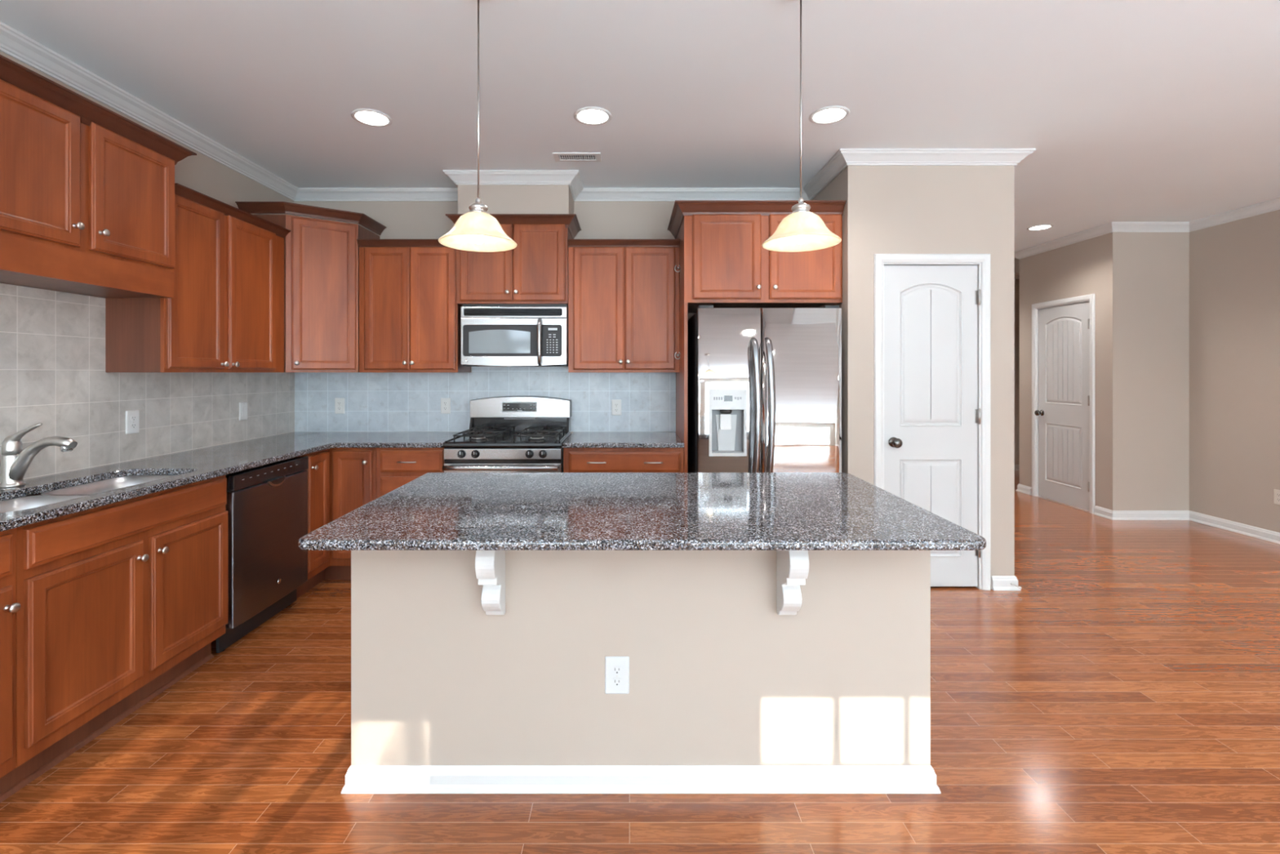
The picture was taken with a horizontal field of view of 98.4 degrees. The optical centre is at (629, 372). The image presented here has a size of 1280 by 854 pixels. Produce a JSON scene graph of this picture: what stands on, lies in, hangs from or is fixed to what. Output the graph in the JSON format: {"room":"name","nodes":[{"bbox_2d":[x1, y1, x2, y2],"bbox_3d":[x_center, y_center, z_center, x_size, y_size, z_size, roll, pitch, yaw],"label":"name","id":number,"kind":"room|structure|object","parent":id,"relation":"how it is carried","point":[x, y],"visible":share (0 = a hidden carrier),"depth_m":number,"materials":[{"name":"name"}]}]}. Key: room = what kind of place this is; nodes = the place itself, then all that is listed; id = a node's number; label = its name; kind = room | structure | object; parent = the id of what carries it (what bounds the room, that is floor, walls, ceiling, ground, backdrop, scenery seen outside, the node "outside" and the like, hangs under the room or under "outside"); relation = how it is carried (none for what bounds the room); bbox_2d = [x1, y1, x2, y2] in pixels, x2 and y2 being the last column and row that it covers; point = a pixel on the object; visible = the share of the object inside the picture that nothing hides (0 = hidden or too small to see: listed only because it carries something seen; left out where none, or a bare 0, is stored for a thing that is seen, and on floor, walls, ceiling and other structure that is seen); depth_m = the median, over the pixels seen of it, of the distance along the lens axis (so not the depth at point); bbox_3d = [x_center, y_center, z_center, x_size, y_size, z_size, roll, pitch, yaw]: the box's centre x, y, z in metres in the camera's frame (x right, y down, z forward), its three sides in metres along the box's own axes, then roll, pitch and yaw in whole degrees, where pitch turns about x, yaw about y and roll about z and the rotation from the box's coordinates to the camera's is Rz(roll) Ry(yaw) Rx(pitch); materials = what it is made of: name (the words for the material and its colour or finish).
{"room":"kitchen","nodes":[
{"label":"kitchen","id":0,"kind":"room"},
{"bbox_2d":[0,51,294,484],"bbox_3d":[-2.602,-0.007,0.351,0.100,2.745,7.902,0,0,0],"label":"wall","id":1,"kind":"structure","parent":0,"point":[200,173],"depth_m":3.37,"materials":[{"name":"beige paint"}]},
{"bbox_2d":[0,54,196,297],"bbox_3d":[-2.353,-0.725,2.272,0.404,0.724,0.944,0,0,0],"label":"upper cabinet","id":2,"kind":"object","parent":1,"relation":"attached to","point":[87,190],"visible":1,"depth_m":2.23,"materials":[{"name":"brown wood"}]},
{"bbox_2d":[0,283,294,483],"bbox_3d":[-2.549,0.044,2.598,0.006,0.810,3.196,0,0,0],"label":"tiled wall","id":3,"kind":"structure","parent":1,"relation":"attached to","point":[53,374],"depth_m":2.63,"materials":[{"name":"beige tile"}]},
{"bbox_2d":[125,409,139,434],"bbox_3d":[-2.541,0.253,2.825,0.009,0.118,0.074,0,0,0],"label":"wall outlet","id":4,"kind":"object","parent":3,"relation":"attached to","point":[132,417],"visible":1,"depth_m":2.82,"materials":[{"name":"white plastic"}]},
{"bbox_2d":[130,415,136,421],"bbox_3d":[-2.539,0.234,2.825,0.002,0.027,0.033,0,0,0],"label":"receptacle","id":5,"kind":"object","parent":4,"relation":"attached to","point":[133,418],"depth_m":2.82,"materials":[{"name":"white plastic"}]},
{"bbox_2d":[130,422,136,428],"bbox_3d":[-2.539,0.273,2.825,0.002,0.027,0.033,0,0,0],"label":"receptacle","id":6,"kind":"object","parent":4,"relation":"attached to","point":[133,425],"depth_m":2.82,"materials":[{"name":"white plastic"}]},
{"bbox_2d":[239,401,247,420],"bbox_3d":[-2.541,0.254,3.635,0.010,0.118,0.074,0,0,0],"label":"light switch","id":7,"kind":"object","parent":3,"relation":"attached to","point":[242,406],"visible":1,"depth_m":3.63,"materials":[{"name":"white plastic"}]},
{"bbox_2d":[105,182,291,372],"bbox_3d":[-2.380,-0.464,3.147,0.340,0.926,0.930,0,0,0],"label":"upper cabinet","id":8,"kind":"object","parent":1,"relation":"attached to","point":[225,313],"visible":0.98,"depth_m":2.96,"materials":[{"name":"brown wood"}]},
{"bbox_2d":[294,201,694,433],"bbox_3d":[-0.588,-0.007,4.252,3.928,2.745,0.100,0,0,0],"label":"wall","id":9,"kind":"structure","parent":0,"point":[402,220],"depth_m":4.20,"materials":[{"name":"beige paint"}]},
{"bbox_2d":[235,201,386,372],"bbox_3d":[-2.199,-0.553,3.884,0.701,1.104,0.631,0,0,0],"label":"upper cabinet","id":10,"kind":"object","parent":9,"relation":"attached to","point":[322,256],"visible":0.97,"depth_m":3.71,"materials":[{"name":"brown wood"}]},
{"bbox_2d":[356,239,471,372],"bbox_3d":[-1.552,-0.464,4.010,0.690,0.926,0.380,0,0,0],"label":"upper cabinet","id":11,"kind":"object","parent":9,"relation":"attached to","point":[410,313],"visible":0.96,"depth_m":3.86,"materials":[{"name":"brown wood"}]},
{"bbox_2d":[294,366,675,431],"bbox_3d":[-1.097,-0.013,4.199,2.897,0.924,0.006,0,0,0],"label":"tiled wall","id":12,"kind":"structure","parent":9,"relation":"attached to","point":[375,402],"depth_m":4.20,"materials":[{"name":"tile"}]},
{"bbox_2d":[334,398,344,413],"bbox_3d":[-2.202,0.253,4.191,0.074,0.118,0.009,0,0,0],"label":"wall outlet","id":13,"kind":"object","parent":12,"relation":"attached to","point":[339,402],"visible":1,"depth_m":4.19,"materials":[{"name":"white plastic"}]},
{"bbox_2d":[440,398,450,413],"bbox_3d":[-1.398,0.253,4.191,0.074,0.118,0.009,0,0,0],"label":"wall outlet","id":14,"kind":"object","parent":12,"relation":"attached to","point":[445,402],"visible":1,"depth_m":4.19,"materials":[{"name":"white plastic"}]},
{"bbox_2d":[611,400,621,415],"bbox_3d":[-0.100,0.265,4.191,0.074,0.118,0.009,0,0,0],"label":"wall outlet","id":15,"kind":"object","parent":12,"relation":"attached to","point":[615,404],"visible":1,"depth_m":4.19,"materials":[{"name":"white plastic"}]},
{"bbox_2d":[445,213,581,305],"bbox_3d":[-0.816,-0.784,3.993,0.896,0.606,0.414,0,0,0],"label":"upper cabinet","id":16,"kind":"object","parent":9,"relation":"attached to","point":[535,272],"visible":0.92,"depth_m":3.84,"materials":[{"name":"brown wood"}]},
{"bbox_2d":[460,304,568,366],"bbox_3d":[-0.798,-0.258,3.972,0.729,0.434,0.446,0,0,0],"label":"microwave","id":17,"kind":"object","parent":16,"relation":"attached to","point":[491,335],"visible":0.99,"depth_m":3.80,"materials":[{"name":"silver metal"}]},
{"bbox_2d":[567,239,679,372],"bbox_3d":[-0.036,-0.464,4.010,0.789,0.926,0.380,0,0,0],"label":"upper cabinet","id":18,"kind":"object","parent":9,"relation":"attached to","point":[624,294],"visible":0.99,"depth_m":3.86,"materials":[{"name":"brown wood"}]},
{"bbox_2d":[457,185,573,213],"bbox_3d":[-0.810,-1.212,4.021,0.770,0.335,0.362,0,0,0],"label":"wall","id":19,"kind":"structure","parent":0,"point":[499,199],"depth_m":3.84,"materials":[{"name":"beige paint"}]},
{"bbox_2d":[0,21,1279,279],"bbox_3d":[1.974,-1.342,2.100,9.052,0.076,11.200,0,0,0],"label":"trim","id":20,"kind":"structure","parent":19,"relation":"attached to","point":[13,43],"depth_m":3.79,"materials":[{"name":"white paint"}]},
{"bbox_2d":[0,0,1279,272],"bbox_3d":[1.974,-1.430,2.100,9.252,0.100,11.400,0,0,0],"label":"ceiling","id":21,"kind":"structure","parent":0,"point":[1130,110],"depth_m":2.62,"materials":[{"name":"paint"}]},
{"bbox_2d":[351,108,392,127],"bbox_3d":[-1.395,-1.375,2.990,0.206,0.009,0.206,0,0,0],"label":"recessed light","id":22,"kind":"object","parent":21,"relation":"in","point":[371,117],"visible":1,"depth_m":2.97,"materials":[{"name":"white paint"}]},
{"bbox_2d":[438,0,517,252],"bbox_3d":[-0.534,-0.917,1.950,0.269,0.926,0.269,0,0,0],"label":"pendant light","id":23,"kind":"object","parent":21,"relation":"hanging from","point":[475,230],"visible":1,"depth_m":1.94,"materials":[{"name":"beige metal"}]},
{"bbox_2d":[552,152,601,161],"bbox_3d":[-0.333,-1.376,3.530,0.300,0.008,0.136,0,0,0],"label":"ceiling vent","id":24,"kind":"object","parent":21,"relation":"in","point":[558,157],"visible":1,"depth_m":3.53,"materials":[{"name":"white metal"}]},
{"bbox_2d":[573,106,612,125],"bbox_3d":[-0.198,-1.375,2.971,0.206,0.009,0.206,0,0,0],"label":"recessed light","id":25,"kind":"object","parent":21,"relation":"in","point":[593,116],"visible":1,"depth_m":2.96,"materials":[{"name":"white paint"}]},
{"bbox_2d":[761,0,841,252],"bbox_3d":[0.605,-0.917,1.950,0.269,0.926,0.269,0,0,0],"label":"pendant light","id":26,"kind":"object","parent":21,"relation":"hanging from","point":[802,230],"visible":1,"depth_m":1.94,"materials":[{"name":"beige glass"}]},
{"bbox_2d":[808,106,849,124],"bbox_3d":[1.070,-1.375,2.960,0.206,0.009,0.206,0,0,0],"label":"recessed light","id":27,"kind":"object","parent":21,"relation":"in","point":[830,114],"visible":1,"depth_m":2.95,"materials":[{"name":"white paint"}]},
{"bbox_2d":[1026,224,1053,231],"bbox_3d":[3.900,-1.375,5.246,0.206,0.009,0.206,0,0,0],"label":"recessed light","id":28,"kind":"object","parent":21,"relation":"in","point":[1041,227],"visible":1,"depth_m":5.22,"materials":[{"name":"white paint"}]},
{"bbox_2d":[0,471,1279,853],"bbox_3d":[1.974,1.415,2.100,9.252,0.100,11.400,0,0,0],"label":"floor","id":29,"kind":"structure","parent":0,"point":[1125,699],"depth_m":1.96,"materials":[{"name":"brown wood"}]},
{"bbox_2d":[0,528,20,777],"bbox_3d":[-2.218,0.924,1.508,0.660,0.882,0.475,0,0,0],"label":"base cabinet","id":30,"kind":"object","parent":29,"relation":"on","point":[8,606],"visible":0.99,"depth_m":1.71,"materials":[{"name":"brown wood"}]},
{"bbox_2d":[0,475,228,802],"bbox_3d":[-2.218,0.924,2.199,0.660,0.882,0.904,0,0,0],"label":"base cabinet","id":31,"kind":"object","parent":29,"relation":"on","point":[121,602],"visible":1,"depth_m":2.05,"materials":[{"name":"brown wood"}]},
{"bbox_2d":[216,456,308,653],"bbox_3d":[-2.186,0.931,2.973,0.598,0.868,0.620,0,0,0],"label":"dishwasher","id":32,"kind":"object","parent":29,"relation":"on","point":[267,504],"visible":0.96,"depth_m":2.89,"materials":[{"name":"black metal"}]},
{"bbox_2d":[296,447,376,598],"bbox_3d":[-2.095,0.924,3.748,0.910,0.882,0.904,0,0,0],"label":"base cabinet","id":33,"kind":"object","parent":29,"relation":"on","point":[341,481],"visible":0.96,"depth_m":3.55,"materials":[{"name":"brown wood"}]},
{"bbox_2d":[0,431,466,531],"bbox_3d":[-1.872,0.466,2.700,1.358,0.031,3.001,0,0,0],"label":"countertop","id":34,"kind":"structure","parent":33,"relation":"on","point":[191,466],"depth_m":2.71,"materials":[{"name":"stone"}]},
{"bbox_2d":[0,422,77,488],"bbox_3d":[-2.344,0.325,2.190,0.284,0.251,0.072,0,0,0],"label":"faucet","id":35,"kind":"object","parent":34,"relation":"on","point":[15,461],"visible":1,"depth_m":2.17,"materials":[{"name":"silver metal"}]},
{"bbox_2d":[0,475,175,512],"bbox_3d":[-2.167,0.573,2.172,0.390,0.184,0.848,0,0,0],"label":"sink","id":36,"kind":"object","parent":34,"relation":"in","point":[46,498],"visible":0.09,"depth_m":2.31,"materials":[{"name":"metal"}]},
{"bbox_2d":[376,447,444,498],"bbox_3d":[-1.417,0.924,3.860,0.443,0.882,0.680,0,0,0],"label":"base cabinet","id":37,"kind":"object","parent":29,"relation":"on","point":[396,467],"visible":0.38,"depth_m":3.55,"materials":[{"name":"brown wood"}]},
{"bbox_2d":[442,395,572,472],"bbox_3d":[-0.811,0.770,3.822,0.755,1.190,0.748,0,0,0],"label":"gas range","id":38,"kind":"object","parent":29,"relation":"on","point":[505,433],"visible":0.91,"depth_m":3.64,"materials":[{"name":"silver metal"}]},
{"bbox_2d":[442,458,561,472],"bbox_3d":[-0.811,0.845,3.499,0.749,0.580,0.102,0,0,0],"label":"oven","id":39,"kind":"object","parent":38,"relation":"in","point":[451,465],"depth_m":3.52,"materials":[{"name":"silver metal"}]},
{"bbox_2d":[442,431,571,447],"bbox_3d":[-0.811,0.457,3.814,0.755,0.041,0.612,0,0,0],"label":"cooktop","id":40,"kind":"object","parent":38,"relation":"in","point":[506,439],"depth_m":3.56,"materials":[{"name":"black metal"}]},
{"bbox_2d":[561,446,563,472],"bbox_3d":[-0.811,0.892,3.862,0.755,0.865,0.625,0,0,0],"label":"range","id":41,"kind":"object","parent":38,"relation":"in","point":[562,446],"depth_m":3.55,"materials":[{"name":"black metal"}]},
{"bbox_2d":[563,447,684,472],"bbox_3d":[-0.039,0.924,3.859,0.778,0.882,0.682,0,0,0],"label":"base cabinet","id":42,"kind":"object","parent":29,"relation":"on","point":[575,460],"visible":0.25,"depth_m":3.55,"materials":[{"name":"brown wood"}]},
{"bbox_2d":[562,431,684,447],"bbox_3d":[-0.040,0.466,3.863,0.780,0.031,0.676,0,0,0],"label":"countertop","id":43,"kind":"structure","parent":42,"relation":"on","point":[576,439],"depth_m":3.70,"materials":[{"name":"stone"}]},
{"bbox_2d":[341,550,941,793],"bbox_3d":[0.037,0.933,2.118,1.945,0.863,0.920,0,0,0],"label":"kitchen island","id":44,"kind":"object","parent":29,"relation":"on","point":[473,671],"visible":0.8,"depth_m":1.81,"materials":[{"name":"beige paint"}]},
{"bbox_2d":[604,656,629,693],"bbox_3d":[-0.041,0.992,1.807,0.080,0.122,0.009,0,0,0],"label":"wall outlet","id":45,"kind":"object","parent":44,"relation":"attached to","point":[616,668],"visible":1,"depth_m":1.80,"materials":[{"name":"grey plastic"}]},
{"bbox_2d":[612,666,622,674],"bbox_3d":[-0.041,0.973,1.805,0.033,0.027,0.002,0,0,0],"label":"receptacle","id":46,"kind":"object","parent":45,"relation":"attached to","point":[615,669],"depth_m":1.80,"materials":[{"name":"grey plastic"}]},
{"bbox_2d":[612,677,622,686],"bbox_3d":[-0.041,1.012,1.805,0.033,0.027,0.002,0,0,0],"label":"receptacle","id":47,"kind":"object","parent":45,"relation":"attached to","point":[616,682],"depth_m":1.80,"materials":[{"name":"grey plastic"}]},
{"bbox_2d":[297,472,986,550],"bbox_3d":[0.039,0.486,2.079,1.992,0.030,1.062,0,0,0],"label":"island countertop","id":48,"kind":"structure","parent":44,"relation":"on","point":[432,511],"depth_m":1.84,"materials":[{"name":"stone"}]},
{"bbox_2d":[667,200,846,472],"bbox_3d":[0.830,0.138,3.847,1.084,2.455,0.702,0,0,0],"label":"tall cabinet","id":49,"kind":"object","parent":29,"relation":"on","point":[724,263],"visible":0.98,"depth_m":3.55,"materials":[{"name":"brown wood"}]},
{"bbox_2d":[687,305,841,472],"bbox_3d":[0.871,0.472,3.742,0.895,1.785,0.797,0,0,0],"label":"refrigerator","id":50,"kind":"object","parent":29,"relation":"on","point":[764,384],"visible":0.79,"depth_m":3.42,"materials":[{"name":"silver metal"}]},
{"bbox_2d":[811,172,841,307],"bbox_3d":[1.426,-0.007,3.941,0.100,2.745,0.722,0,0,0],"label":"wall","id":51,"kind":"structure","parent":0,"point":[833,191],"depth_m":3.73,"materials":[{"name":"beige paint"}]},
{"bbox_2d":[841,165,1014,575],"bbox_3d":[1.901,-0.007,3.530,1.050,2.745,0.100,0,0,0],"label":"wall","id":52,"kind":"structure","parent":0,"point":[888,209],"depth_m":3.48,"materials":[{"name":"beige paint"}]},
{"bbox_2d":[873,253,991,590],"bbox_3d":[1.905,0.309,3.501,0.731,2.112,0.158,0,0,0],"label":"door","id":53,"kind":"structure","parent":52,"relation":"in","point":[932,312],"depth_m":3.49,"materials":[{"name":"white paint"}]},
{"bbox_2d":[1010,582,1022,589],"bbox_3d":[2.403,1.323,3.433,0.020,0.021,0.069,0,0,-5],"label":"door stop","id":54,"kind":"object","parent":52,"relation":"attached to","point":[1011,583],"visible":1,"depth_m":3.44,"materials":[{"name":"silver metal"}]},
{"bbox_2d":[1014,279,1019,464],"bbox_3d":[4.513,-0.007,7.750,4.174,2.745,0.100,0,0,0],"label":"wall","id":55,"kind":"structure","parent":0,"point":[1016,281],"depth_m":7.70,"materials":[{"name":"beige paint"}]},
{"bbox_2d":[1015,483,1031,494],"bbox_3d":[5.739,1.323,6.540,2.545,0.084,1.134,0,0,-33],"label":"baseboard","id":56,"kind":"structure","parent":55,"relation":"attached to","point":[1021,488],"depth_m":6.26,"materials":[{"name":"white paint"}]},
{"bbox_2d":[1019,231,1123,510],"bbox_3d":[4.540,-0.007,5.745,0.100,2.745,1.230,0,0,0],"label":"wall","id":57,"kind":"structure","parent":0,"point":[1095,265],"depth_m":5.29,"materials":[{"name":"beige paint"}]},
{"bbox_2d":[1031,293,1094,514],"bbox_3d":[4.511,0.301,5.737,0.158,2.127,0.822,0,0,0],"label":"door","id":58,"kind":"structure","parent":57,"relation":"in","point":[1063,330],"depth_m":5.72,"materials":[{"name":"white paint"}]},
{"bbox_2d":[1123,231,1189,510],"bbox_3d":[4.895,-0.007,5.180,0.610,2.745,0.100,0,0,0],"label":"wall","id":59,"kind":"structure","parent":0,"point":[1156,264],"depth_m":5.13,"materials":[{"name":"beige paint"}]},
{"bbox_2d":[1189,209,1279,533],"bbox_3d":[5.250,-0.007,0.815,0.100,2.745,8.830,0,0,0],"label":"wall","id":60,"kind":"structure","parent":0,"point":[1234,266],"depth_m":4.74,"materials":[{"name":"beige paint"}]},
{"bbox_2d":[991,464,1279,590],"bbox_3d":[4.391,1.323,2.100,4.219,0.084,11.200,0,0,0],"label":"baseboard","id":61,"kind":"structure","parent":60,"relation":"attached to","point":[1247,530],"depth_m":4.94,"materials":[{"name":"white paint"}]},
{"bbox_2d":[1274,488,1279,504],"bbox_3d":[5.195,0.998,4.415,0.009,0.118,0.074,0,0,0],"label":"wall outlet","id":62,"kind":"object","parent":60,"relation":"attached to","point":[1277,492],"visible":1,"depth_m":4.43,"materials":[{"name":"beige plastic"}]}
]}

